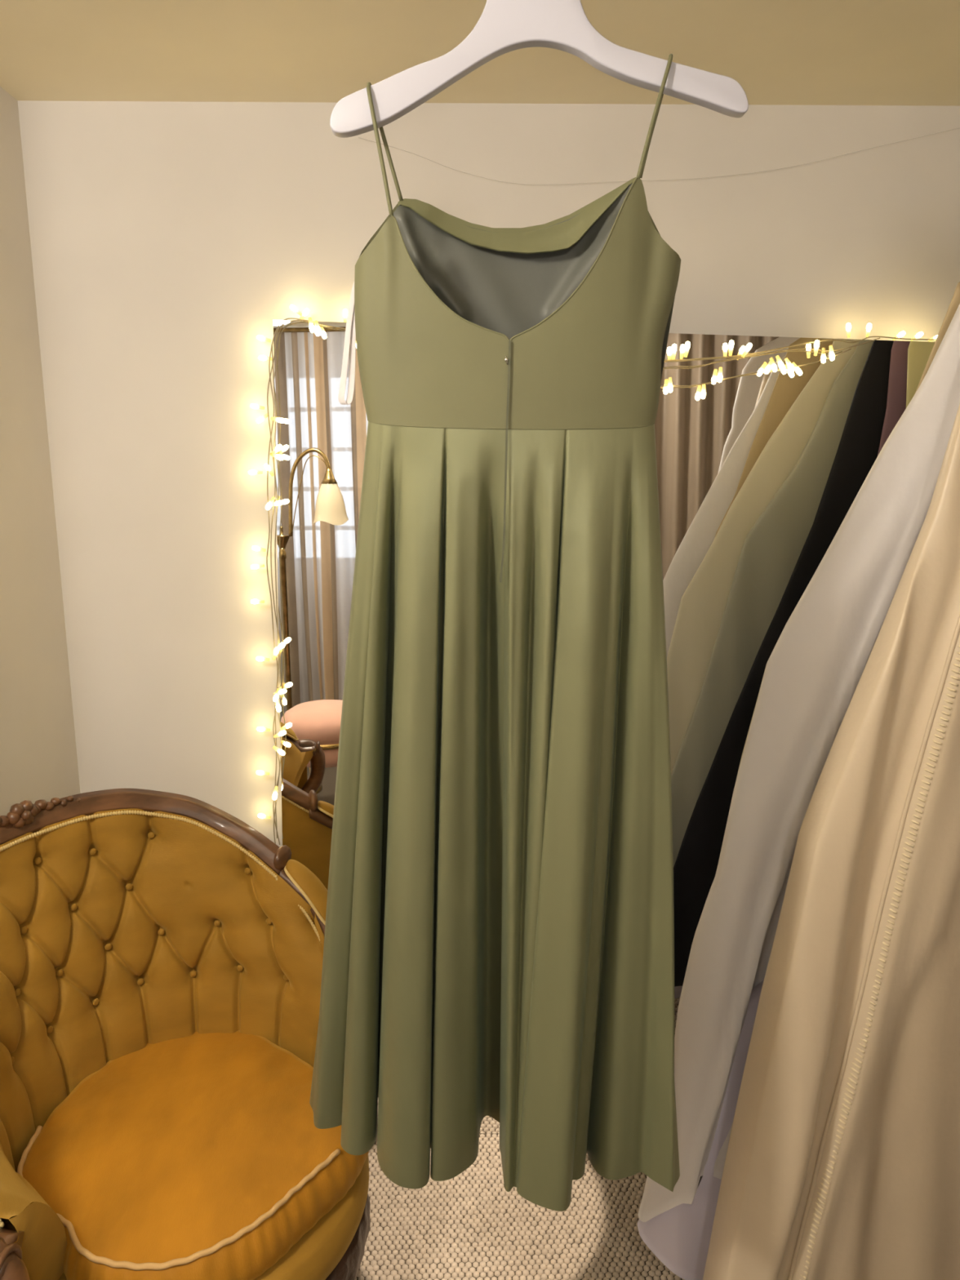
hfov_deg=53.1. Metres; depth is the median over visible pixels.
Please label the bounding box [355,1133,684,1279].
floor
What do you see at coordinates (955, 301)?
gown
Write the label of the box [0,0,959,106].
ceiling
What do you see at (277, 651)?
string lights
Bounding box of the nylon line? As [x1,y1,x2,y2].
[358,128,958,185]
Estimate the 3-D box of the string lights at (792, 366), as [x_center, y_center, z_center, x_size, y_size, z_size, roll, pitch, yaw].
[0.614,-0.543,1.859,0.628,0.152,0.138,-1,11,-2]
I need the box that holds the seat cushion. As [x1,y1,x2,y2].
[22,1030,368,1279]
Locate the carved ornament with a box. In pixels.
[0,795,79,827]
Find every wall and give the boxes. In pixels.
[0,86,79,815]
[17,100,959,847]
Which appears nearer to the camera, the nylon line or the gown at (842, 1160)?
the gown at (842, 1160)
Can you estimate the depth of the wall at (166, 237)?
1.92 m
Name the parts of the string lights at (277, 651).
bulb, bulb, bulb, bulb, bulb, bulb, bulb, bulb, bulb, bulb, bulb, bulb, bulb, bulb, bulb, bulb, bulb, bulb, bulb, bulb, bulb, bulb, bulb, bulb, bulb, bulb, bulb, bulb, bulb, bulb, bulb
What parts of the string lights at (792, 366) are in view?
bulb, bulb, bulb, bulb, bulb, bulb, bulb, bulb, bulb, bulb, bulb, bulb, bulb, bulb, bulb, bulb, bulb, bulb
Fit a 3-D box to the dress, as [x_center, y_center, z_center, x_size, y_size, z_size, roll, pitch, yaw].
[0.002,0.034,1.183,0.514,1.332,0.233,0,11,2]
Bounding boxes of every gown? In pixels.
[637,303,959,1279]
[702,403,959,1279]
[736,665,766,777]
[915,281,959,392]
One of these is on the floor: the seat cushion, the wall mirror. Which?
the wall mirror
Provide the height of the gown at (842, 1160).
1.928 m
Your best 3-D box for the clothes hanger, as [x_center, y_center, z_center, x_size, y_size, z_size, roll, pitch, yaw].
[0.061,-0.645,0.978,0.433,0.243,0.018,-1,11,-2]
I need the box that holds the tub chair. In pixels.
[0,788,370,1279]
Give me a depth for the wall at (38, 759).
1.83 m
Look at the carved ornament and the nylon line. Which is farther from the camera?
the nylon line
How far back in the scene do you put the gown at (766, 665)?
1.59 m
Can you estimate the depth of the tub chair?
1.66 m
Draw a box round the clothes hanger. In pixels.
[329,0,748,137]
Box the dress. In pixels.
[309,53,680,1211]
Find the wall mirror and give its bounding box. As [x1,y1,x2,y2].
[273,320,934,1133]
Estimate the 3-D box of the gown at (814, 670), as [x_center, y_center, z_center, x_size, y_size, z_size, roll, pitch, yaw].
[0.776,0.164,1.506,1.028,1.927,0.110,-1,11,-3]

